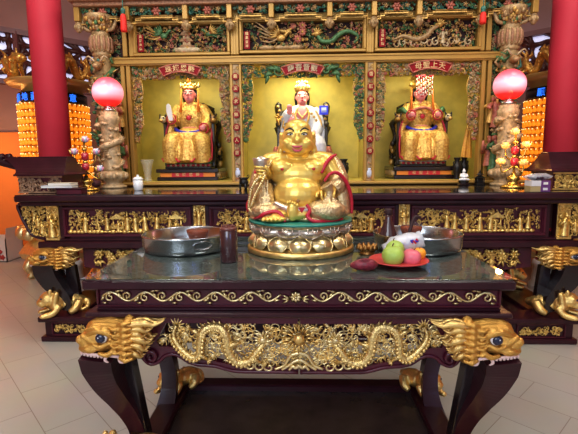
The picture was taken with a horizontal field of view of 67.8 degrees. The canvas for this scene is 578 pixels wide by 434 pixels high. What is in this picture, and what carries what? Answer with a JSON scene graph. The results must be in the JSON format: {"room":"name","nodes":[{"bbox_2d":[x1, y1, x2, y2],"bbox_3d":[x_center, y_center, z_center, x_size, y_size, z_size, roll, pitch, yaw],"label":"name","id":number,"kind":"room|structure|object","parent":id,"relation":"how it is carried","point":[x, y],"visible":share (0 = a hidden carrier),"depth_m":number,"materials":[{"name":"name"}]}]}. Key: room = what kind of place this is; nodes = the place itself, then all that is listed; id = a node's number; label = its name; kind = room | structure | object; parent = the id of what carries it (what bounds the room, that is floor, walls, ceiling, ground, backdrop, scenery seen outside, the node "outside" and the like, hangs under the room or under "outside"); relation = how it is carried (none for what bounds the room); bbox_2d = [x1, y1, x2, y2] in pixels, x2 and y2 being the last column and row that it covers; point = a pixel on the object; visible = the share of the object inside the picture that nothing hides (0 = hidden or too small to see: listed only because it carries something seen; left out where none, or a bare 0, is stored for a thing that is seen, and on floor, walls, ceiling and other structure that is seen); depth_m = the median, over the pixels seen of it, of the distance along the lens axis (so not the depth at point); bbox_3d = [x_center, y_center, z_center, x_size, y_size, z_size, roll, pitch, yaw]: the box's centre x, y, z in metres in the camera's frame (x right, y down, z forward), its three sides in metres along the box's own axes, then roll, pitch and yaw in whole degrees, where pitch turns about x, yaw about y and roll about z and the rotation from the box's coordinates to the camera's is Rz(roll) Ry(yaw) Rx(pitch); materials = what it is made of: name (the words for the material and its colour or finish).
{"room":"house of worship","nodes":[
{"label":"house of worship","id":0,"kind":"room"},
{"bbox_2d":[0,0,552,181],"bbox_3d":[0.230,-1.893,7.162,13.200,4.900,0.100,0,7,2],"label":"wall","id":1,"kind":"structure","parent":0,"point":[13,13],"depth_m":7.09,"materials":[{"name":"paint"}]},
{"bbox_2d":[0,132,27,244],"bbox_3d":[-4.883,-0.430,7.409,2.750,2.022,0.120,0,7,2],"label":"wall panel","id":2,"kind":"object","parent":1,"relation":"attached to","point":[9,141],"depth_m":7.33,"materials":[{"name":"orange paint"}]},
{"bbox_2d":[0,26,94,95],"bbox_3d":[-3.858,-2.400,6.629,1.750,0.968,0.108,-4,8,-27],"label":"panel","id":3,"kind":"object","parent":1,"relation":"attached to","point":[10,38],"visible":0.3,"depth_m":6.52,"materials":[{"name":"brown wood"}]},
{"bbox_2d":[518,27,550,74],"bbox_3d":[4.224,-2.437,6.359,1.543,0.887,0.109,5,9,35],"label":"panel","id":4,"kind":"object","parent":1,"relation":"attached to","point":[533,40],"visible":0.21,"depth_m":6.63,"materials":[{"name":"brown wood"}]},
{"bbox_2d":[0,257,577,433],"bbox_3d":[0.068,1.317,1.885,13.200,0.100,11.400,0,7,2],"label":"floor","id":5,"kind":"structure","parent":0,"point":[44,389],"depth_m":2.98,"materials":[{"name":"beige tile"}]},
{"bbox_2d":[0,226,22,261],"bbox_3d":[-4.556,0.411,6.744,0.520,0.520,0.452,0,7,2],"label":"carton","id":6,"kind":"object","parent":5,"relation":"on","point":[10,245],"visible":0.95,"depth_m":6.67,"materials":[{"name":"beige"}]},
{"bbox_2d":[0,48,93,278],"bbox_3d":[-3.114,-0.686,5.814,1.161,2.890,1.148,0,7,2],"label":"tower","id":7,"kind":"object","parent":5,"relation":"on","point":[79,116],"visible":0.37,"depth_m":5.47,"materials":[{"name":"gold metal"}]},
{"bbox_2d":[26,0,83,291],"bbox_3d":[-2.716,-1.570,4.878,0.460,4.900,0.460,0,7,2],"label":"pillar","id":8,"kind":"structure","parent":5,"relation":"on","point":[44,17],"depth_m":4.76,"materials":[{"name":"red paint"}]},
{"bbox_2d":[14,174,577,344],"bbox_3d":[0.135,0.291,4.028,4.888,1.380,1.242,0,7,2],"label":"altar table","id":9,"kind":"object","parent":5,"relation":"on","point":[501,227],"depth_m":3.59,"materials":[{"name":"red paint"}]},
{"bbox_2d":[0,153,88,193],"bbox_3d":[-2.273,-0.402,3.897,0.739,0.351,0.480,0,7,2],"label":"box","id":10,"kind":"object","parent":9,"relation":"on","point":[32,173],"visible":0.87,"depth_m":3.75,"materials":[{"name":"red paint"}]},
{"bbox_2d":[55,187,87,194],"bbox_3d":[-1.832,-0.221,3.633,0.220,0.054,0.120,0,7,2],"label":"box","id":11,"kind":"object","parent":9,"relation":"on","point":[77,190],"visible":0.94,"depth_m":3.58,"materials":[{"name":"red paint"}]},
{"bbox_2d":[41,185,77,187],"bbox_3d":[-1.938,-0.259,3.637,0.260,0.020,0.110,-1,7,0],"label":"book","id":12,"kind":"object","parent":11,"relation":"on","point":[43,186],"visible":0.88,"depth_m":3.58,"materials":[{"name":"white paper"}]},
{"bbox_2d":[48,182,77,185],"bbox_3d":[-1.908,-0.279,3.633,0.200,0.020,0.110,0,7,5],"label":"book","id":13,"kind":"object","parent":12,"relation":"on","point":[56,183],"visible":0.98,"depth_m":3.59,"materials":[{"name":"white paper"}]},
{"bbox_2d":[69,136,103,190],"bbox_3d":[-1.920,-0.509,4.083,0.358,0.511,0.220,0,7,2],"label":"candelabra","id":14,"kind":"object","parent":9,"relation":"on","point":[87,182],"visible":0.8,"depth_m":4.06,"materials":[{"name":"gold metal"}]},
{"bbox_2d":[69,148,78,154],"bbox_3d":[-2.054,-0.625,4.102,0.084,0.064,0.084,-3,8,-21],"label":"cup","id":15,"kind":"object","parent":14,"relation":"on","point":[74,151],"depth_m":4.08,"materials":[{"name":"glass"}]},
{"bbox_2d":[80,136,88,142],"bbox_3d":[-1.928,-0.731,4.054,0.084,0.064,0.084,-3,8,-21],"label":"cup","id":16,"kind":"object","parent":14,"relation":"on","point":[84,139],"depth_m":4.03,"materials":[{"name":"glass"}]},
{"bbox_2d":[91,148,99,154],"bbox_3d":[-1.843,-0.624,4.095,0.084,0.064,0.084,-3,8,-21],"label":"cup","id":17,"kind":"object","parent":14,"relation":"on","point":[95,151],"depth_m":4.07,"materials":[{"name":"glass"}]},
{"bbox_2d":[95,165,103,171],"bbox_3d":[-1.787,-0.457,4.055,0.084,0.064,0.084,-3,8,-21],"label":"cup","id":18,"kind":"object","parent":14,"relation":"on","point":[99,168],"depth_m":4.03,"materials":[{"name":"glass"}]},
{"bbox_2d":[83,177,100,187],"bbox_3d":[-1.988,-0.347,4.310,0.214,0.131,0.113,0,7,2],"label":"folded cloth","id":19,"kind":"object","parent":9,"relation":"on","point":[96,183],"visible":0.23,"depth_m":4.28,"materials":[{"name":"fabric"}]},
{"bbox_2d":[92,77,128,188],"bbox_3d":[-1.822,-0.853,4.388,0.314,1.111,0.316,0,7,2],"label":"globe lamp","id":20,"kind":"object","parent":9,"relation":"on","point":[107,92],"visible":0.98,"depth_m":4.31,"materials":[{"name":"red and white frosted glass"},{"name":"beige carved stone"}]},
{"bbox_2d":[133,175,142,190],"bbox_3d":[-1.405,-0.321,4.005,0.094,0.148,0.094,0,7,2],"label":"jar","id":21,"kind":"object","parent":9,"relation":"on","point":[137,181],"visible":1,"depth_m":3.97,"materials":[{"name":"white ceramic"}]},
{"bbox_2d":[239,177,248,184],"bbox_3d":[-0.422,-0.336,4.019,0.092,0.067,0.092,0,7,2],"label":"bowl","id":22,"kind":"object","parent":9,"relation":"on","point":[243,180],"depth_m":3.99,"materials":[{"name":"black metal"}]},
{"bbox_2d":[457,169,469,184],"bbox_3d":[1.800,-0.414,4.428,0.122,0.170,0.122,3,8,24],"label":"figurine","id":23,"kind":"object","parent":9,"relation":"on","point":[463,180],"visible":1,"depth_m":4.41,"materials":[{"name":"white ceramic"}]},
{"bbox_2d":[474,170,485,184],"bbox_3d":[1.963,-0.410,4.423,0.116,0.160,0.116,-7,10,-43],"label":"pagoda censer","id":24,"kind":"object","parent":9,"relation":"on","point":[478,179],"visible":0.99,"depth_m":4.41,"materials":[{"name":"black metal"}]},
{"bbox_2d":[487,69,526,185],"bbox_3d":[2.160,-0.879,4.254,0.314,1.130,0.316,0,7,2],"label":"globe lamp","id":25,"kind":"object","parent":9,"relation":"on","point":[510,84],"visible":0.7,"depth_m":4.17,"materials":[{"name":"pink-red frosted glass"},{"name":"gold metal"}]},
{"bbox_2d":[496,128,531,187],"bbox_3d":[2.058,-0.542,3.949,0.302,0.542,0.227,2,8,22],"label":"candelabra","id":26,"kind":"object","parent":9,"relation":"on","point":[513,179],"visible":1,"depth_m":3.93,"materials":[{"name":"gold metal"}]},
{"bbox_2d":[496,158,505,164],"bbox_3d":[1.931,-0.507,3.927,0.084,0.064,0.084,-3,8,-21],"label":"cup","id":27,"kind":"object","parent":26,"relation":"on","point":[499,161],"depth_m":3.90,"materials":[{"name":"yellow glass"}]},
{"bbox_2d":[500,142,510,148],"bbox_3d":[1.996,-0.659,3.965,0.084,0.064,0.084,-3,8,-21],"label":"cup","id":28,"kind":"object","parent":26,"relation":"on","point":[504,145],"depth_m":3.94,"materials":[{"name":"yellow"}]},
{"bbox_2d":[510,128,519,134],"bbox_3d":[2.059,-0.779,3.917,0.084,0.064,0.084,-3,8,-21],"label":"cup","id":29,"kind":"object","parent":26,"relation":"on","point":[515,131],"depth_m":3.89,"materials":[{"name":"yellow"}]},
{"bbox_2d":[519,159,528,165],"bbox_3d":[2.140,-0.497,3.921,0.084,0.064,0.084,-3,8,-21],"label":"cup","id":30,"kind":"object","parent":26,"relation":"on","point":[522,162],"depth_m":3.90,"materials":[{"name":"yellow glass"}]},
{"bbox_2d":[521,141,531,147],"bbox_3d":[2.184,-0.666,3.958,0.084,0.064,0.084,-3,8,-21],"label":"cup","id":31,"kind":"object","parent":26,"relation":"on","point":[525,144],"depth_m":3.93,"materials":[{"name":"yellow glass"}]},
{"bbox_2d":[524,186,550,191],"bbox_3d":[2.013,-0.230,3.486,0.156,0.044,0.100,0,7,2],"label":"carton","id":32,"kind":"object","parent":9,"relation":"on","point":[526,188],"visible":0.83,"depth_m":3.44,"materials":[{"name":"beige cardboard"}]},
{"bbox_2d":[525,180,550,185],"bbox_3d":[2.012,-0.275,3.480,0.156,0.044,0.100,-1,7,-1],"label":"carton","id":33,"kind":"object","parent":32,"relation":"on","point":[527,182],"visible":1,"depth_m":3.43,"materials":[{"name":"white cardboard"}]},
{"bbox_2d":[527,175,548,179],"bbox_3d":[2.011,-0.327,3.475,0.230,0.059,0.103,0,7,2],"label":"parcel","id":34,"kind":"object","parent":33,"relation":"on","point":[533,177],"visible":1,"depth_m":3.44,"materials":[{"name":"white plastic"}]},
{"bbox_2d":[540,180,550,185],"bbox_3d":[2.051,-0.275,3.481,0.078,0.044,0.099,-1,7,-1],"label":"box","id":35,"kind":"object","parent":33,"relation":"on","point":[542,182],"depth_m":3.43,"materials":[{"name":"purple cardboard"}]},
{"bbox_2d":[540,186,550,191],"bbox_3d":[2.052,-0.230,3.485,0.078,0.044,0.099,0,7,2],"label":"box","id":36,"kind":"object","parent":32,"relation":"on","point":[542,188],"depth_m":3.44,"materials":[{"name":"purple cardboard"}]},
{"bbox_2d":[524,152,577,189],"bbox_3d":[2.523,-0.421,3.737,0.737,0.351,0.480,0,7,2],"label":"box","id":37,"kind":"object","parent":9,"relation":"on","point":[561,168],"visible":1,"depth_m":3.60,"materials":[{"name":"red paint"}]},
{"bbox_2d":[76,236,523,433],"bbox_3d":[0.048,0.726,2.372,1.958,1.043,1.214,0,7,2],"label":"table","id":38,"kind":"object","parent":5,"relation":"on","point":[457,297],"visible":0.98,"depth_m":1.95,"materials":[{"name":"red paint"}]},
{"bbox_2d":[141,226,219,256],"bbox_3d":[-0.600,0.137,2.515,0.500,0.099,0.500,0,7,2],"label":"basin","id":39,"kind":"object","parent":38,"relation":"on","point":[169,241],"visible":0.79,"depth_m":2.33,"materials":[{"name":"silver metal"}]},
{"bbox_3d":[-0.521,0.165,2.460,0.100,0.049,0.100,0,7,2],"label":"stand","id":40,"kind":"object","parent":39,"relation":"in","visible":0},
{"bbox_2d":[187,227,208,238],"bbox_3d":[-0.519,0.096,2.451,0.134,0.090,0.134,0,7,2],"label":"candle cup","id":41,"kind":"object","parent":40,"relation":"on","point":[193,233],"visible":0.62,"depth_m":2.41,"materials":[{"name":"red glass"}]},
{"bbox_2d":[219,224,237,263],"bbox_3d":[-0.305,0.133,2.176,0.091,0.190,0.091,0,7,2],"label":"jar","id":42,"kind":"object","parent":38,"relation":"on","point":[228,233],"visible":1,"depth_m":2.14,"materials":[{"name":"brown glass"}]},
{"bbox_2d":[246,119,353,259],"bbox_3d":[0.064,-0.181,2.456,0.611,0.735,0.611,0,7,2],"label":"statue","id":43,"kind":"object","parent":38,"relation":"on","point":[299,202],"visible":1,"depth_m":2.31,"materials":[{"name":"gold metal"}]},
{"bbox_2d":[350,258,377,270],"bbox_3d":[0.347,0.218,1.981,0.132,0.059,0.058,0,7,2],"label":"block","id":44,"kind":"object","parent":38,"relation":"on","point":[365,264],"visible":1,"depth_m":1.96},
{"bbox_2d":[356,242,377,254],"bbox_3d":[0.426,0.173,2.341,0.118,0.056,0.116,0,7,2],"label":"candle holder","id":45,"kind":"object","parent":38,"relation":"on","point":[365,249],"visible":1,"depth_m":2.31,"materials":[{"name":"gold metal"}]},
{"bbox_2d":[369,253,428,268],"bbox_3d":[0.531,0.218,2.084,0.285,0.032,0.285,0,7,2],"label":"plate","id":46,"kind":"object","parent":38,"relation":"on","point":[377,257],"visible":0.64,"depth_m":2.00,"materials":[{"name":"red plastic"}]},
{"bbox_2d":[382,243,403,263],"bbox_3d":[0.489,0.177,2.020,0.104,0.113,0.104,0,7,2],"label":"guava","id":47,"kind":"object","parent":46,"relation":"on","point":[393,254],"visible":0.8,"depth_m":1.98,"materials":[{"name":"green food"}]},
{"bbox_2d":[385,238,404,251],"bbox_3d":[0.521,0.153,2.115,0.092,0.105,0.092,0,7,2],"label":"guava","id":48,"kind":"object","parent":46,"relation":"on","point":[396,243],"visible":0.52,"depth_m":2.09,"materials":[{"name":"green food"}]},
{"bbox_2d":[382,232,424,250],"bbox_3d":[0.580,0.134,2.177,0.213,0.124,0.108,0,7,2],"label":"pack","id":49,"kind":"object","parent":46,"relation":"on","point":[409,240],"visible":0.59,"depth_m":2.14,"materials":[{"name":"white plastic"}]},
{"bbox_2d":[403,248,420,263],"bbox_3d":[0.578,0.188,2.024,0.087,0.089,0.088,0,7,2],"label":"apple","id":50,"kind":"object","parent":46,"relation":"on","point":[412,256],"visible":0.76,"depth_m":1.99,"materials":[{"name":"pink food"}]},
{"bbox_2d":[415,247,425,258],"bbox_3d":[0.635,0.178,2.101,0.068,0.066,0.068,0,7,2],"label":"mandarin","id":51,"kind":"object","parent":46,"relation":"on","point":[422,251],"visible":0.59,"depth_m":2.07,"materials":[{"name":"orange food"}]},
{"bbox_2d":[373,225,463,256],"bbox_3d":[0.735,0.132,2.470,0.500,0.099,0.500,0,7,2],"label":"basin","id":52,"kind":"object","parent":38,"relation":"on","point":[439,241],"visible":0.52,"depth_m":2.35,"materials":[{"name":"silver metal"}]},
{"bbox_2d":[380,208,396,236],"bbox_3d":[0.566,0.066,2.452,0.132,0.229,0.132,0,7,2],"label":"bottle","id":53,"kind":"object","parent":52,"relation":"in","point":[388,229],"visible":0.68,"depth_m":2.42,"materials":[{"name":"brown glass"}]},
{"bbox_2d":[407,215,421,232],"bbox_3d":[0.647,0.090,2.367,0.188,0.194,0.079,-6,9,-38],"label":"ladle","id":54,"kind":"object","parent":52,"relation":"in","point":[415,217],"visible":0.34,"depth_m":2.37,"materials":[{"name":"brown wood"}]},
{"bbox_3d":[0.704,0.149,2.479,0.100,0.056,0.100,0,7,2],"label":"stand","id":55,"kind":"object","parent":52,"relation":"in","visible":0},
{"bbox_2d":[400,225,421,233],"bbox_3d":[0.701,0.078,2.469,0.131,0.087,0.131,0,7,2],"label":"candle cup","id":56,"kind":"object","parent":55,"relation":"on","point":[404,228],"visible":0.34,"depth_m":2.43,"materials":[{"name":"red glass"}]},
{"bbox_2d":[67,0,538,186],"bbox_3d":[0.165,-0.799,5.077,4.880,3.271,1.119,0,7,2],"label":"shrine","id":57,"kind":"object","parent":5,"relation":"on","point":[361,58],"visible":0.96,"depth_m":4.65,"materials":[{"name":"gold metal"}]},
{"bbox_2d":[74,22,83,32],"bbox_3d":[-2.236,-2.013,4.573,0.094,0.110,0.096,3,8,24],"label":"pendant","id":58,"kind":"object","parent":57,"relation":"attached to","point":[79,26],"depth_m":4.55,"materials":[{"name":"gold metal"}]},
{"bbox_2d":[120,0,126,32],"bbox_3d":[-1.707,-2.080,4.426,0.066,0.332,0.066,0,7,2],"label":"tassel","id":59,"kind":"object","parent":57,"relation":"hanging from","point":[123,21],"visible":1,"depth_m":4.41,"materials":[{"name":"red fabric"}]},
{"bbox_2d":[127,21,132,31],"bbox_3d":[-1.705,-2.015,4.555,0.094,0.110,0.096,3,8,24],"label":"pendant","id":60,"kind":"object","parent":57,"relation":"attached to","point":[129,27],"depth_m":4.54,"materials":[{"name":"gold metal"}]},
{"bbox_2d":[181,20,190,30],"bbox_3d":[-1.086,-2.018,4.535,0.094,0.110,0.096,3,8,24],"label":"pendant","id":61,"kind":"object","parent":57,"relation":"attached to","point":[185,24],"depth_m":4.51,"materials":[{"name":"gold metal"}]},
{"bbox_2d":[156,78,226,180],"bbox_3d":[-1.168,-1.042,5.141,0.737,1.196,0.658,0,7,2],"label":"statue","id":62,"kind":"object","parent":57,"relation":"in","point":[192,128],"visible":1,"depth_m":5.00,"materials":[{"name":"gold paint"}]},
{"bbox_2d":[225,19,233,30],"bbox_3d":[-0.623,-2.020,4.519,0.094,0.110,0.096,-3,8,-20],"label":"pendant","id":63,"kind":"object","parent":57,"relation":"attached to","point":[229,23],"depth_m":4.50,"materials":[{"name":"gold metal"}]},
{"bbox_2d":[267,18,275,29],"bbox_3d":[-0.184,-2.022,4.505,0.094,0.110,0.096,3,8,24],"label":"pendant","id":64,"kind":"object","parent":57,"relation":"attached to","point":[271,22],"depth_m":4.48,"materials":[{"name":"gold metal"}]},
{"bbox_2d":[273,77,332,152],"bbox_3d":[0.159,-1.058,5.146,0.742,1.203,0.654,0,7,2],"label":"statue","id":65,"kind":"object","parent":57,"relation":"in","point":[319,124],"visible":0.46,"depth_m":5.06,"materials":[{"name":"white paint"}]},
{"bbox_2d":[319,106,327,114],"bbox_3d":[0.406,-1.249,5.027,0.104,0.104,0.016,0,7,2],"label":"card","id":66,"kind":"object","parent":57,"relation":"attached to","point":[323,110],"visible":1,"depth_m":5.02,"materials":[{"name":"blue"}]},
{"bbox_2d":[325,17,333,28],"bbox_3d":[0.423,-2.024,4.484,0.094,0.110,0.096,3,8,24],"label":"pendant","id":67,"kind":"object","parent":57,"relation":"attached to","point":[329,21],"depth_m":4.46,"materials":[{"name":"gold metal"}]},
{"bbox_2d":[340,159,348,173],"bbox_3d":[0.629,-0.549,4.953,0.124,0.237,0.124,0,7,2],"label":"bronze vase","id":68,"kind":"object","parent":57,"relation":"in","point":[344,161],"visible":0.52,"depth_m":4.91,"materials":[{"name":"black metal"}]},
{"bbox_2d":[369,16,378,27],"bbox_3d":[0.882,-2.026,4.469,0.094,0.110,0.096,3,8,24],"label":"pendant","id":69,"kind":"object","parent":57,"relation":"attached to","point":[373,20],"depth_m":4.45,"materials":[{"name":"gold metal"}]},
{"bbox_2d":[414,15,423,26],"bbox_3d":[1.344,-2.028,4.454,0.094,0.110,0.096,-3,8,-20],"label":"pendant","id":70,"kind":"object","parent":57,"relation":"attached to","point":[418,20],"depth_m":4.43,"materials":[{"name":"gold metal"}]},
{"bbox_2d":[385,75,453,178],"bbox_3d":[1.539,-1.044,5.054,0.712,1.175,0.636,0,7,2],"label":"statue","id":71,"kind":"object","parent":57,"relation":"in","point":[419,127],"visible":1,"depth_m":4.91,"materials":[{"name":"gold paint"}]},
{"bbox_2d":[415,75,433,94],"bbox_3d":[1.534,-1.500,4.892,0.208,0.224,0.021,0,7,2],"label":"curtain","id":72,"kind":"object","parent":71,"relation":"hanging from","point":[421,92],"depth_m":4.89,"materials":[{"name":"fabric"}]},
{"bbox_2d":[452,157,461,178],"bbox_3d":[1.883,-0.546,4.822,0.100,0.242,0.100,0,7,2],"label":"bronze vase","id":73,"kind":"object","parent":57,"relation":"in","point":[457,166],"visible":0.94,"depth_m":4.79,"materials":[{"name":"black metal"}]},
{"bbox_2d":[460,157,468,177],"bbox_3d":[2.036,-0.575,5.004,0.104,0.251,0.104,0,7,2],"label":"bronze vase","id":74,"kind":"object","parent":57,"relation":"in","point":[465,165],"visible":0.56,"depth_m":4.97,"materials":[{"name":"black metal"}]},
{"bbox_2d":[461,120,471,157],"bbox_3d":[1.999,-0.872,4.806,0.128,0.423,0.059,0,7,2],"label":"cloth","id":75,"kind":"object","parent":57,"relation":"hanging from","point":[466,151],"visible":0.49,"depth_m":4.82,"materials":[{"name":"gold fabric"}]},
{"bbox_2d":[476,14,480,25],"bbox_3d":[1.974,-2.031,4.433,0.094,0.110,0.096,3,8,24],"label":"pendant","id":76,"kind":"object","parent":57,"relation":"attached to","point":[477,15],"depth_m":4.42,"materials":[{"name":"gold metal"}]},
{"bbox_2d":[479,0,485,24],"bbox_3d":[1.947,-2.101,4.304,0.066,0.319,0.066,0,7,2],"label":"tassel","id":77,"kind":"object","parent":57,"relation":"hanging from","point":[482,20],"visible":1,"depth_m":4.29,"materials":[{"name":"red fabric"}]},
{"bbox_2d":[529,13,538,24],"bbox_3d":[2.512,-2.033,4.415,0.094,0.110,0.096,-3,8,-20],"label":"pendant","id":78,"kind":"object","parent":57,"relation":"attached to","point":[533,17],"depth_m":4.39,"materials":[{"name":"gold metal"}]},
{"bbox_2d":[519,44,577,257],"bbox_3d":[3.485,-0.702,5.596,1.179,2.867,1.148,0,7,2],"label":"tower","id":79,"kind":"object","parent":5,"relation":"on","point":[534,103],"visible":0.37,"depth_m":5.38,"materials":[{"name":"gold metal"}]},
{"bbox_2d":[528,0,577,292],"bbox_3d":[3.021,-1.594,4.688,0.460,4.900,0.460,0,7,2],"label":"pillar","id":80,"kind":"structure","parent":5,"relation":"on","point":[561,108],"depth_m":4.60,"materials":[{"name":"red paint"}]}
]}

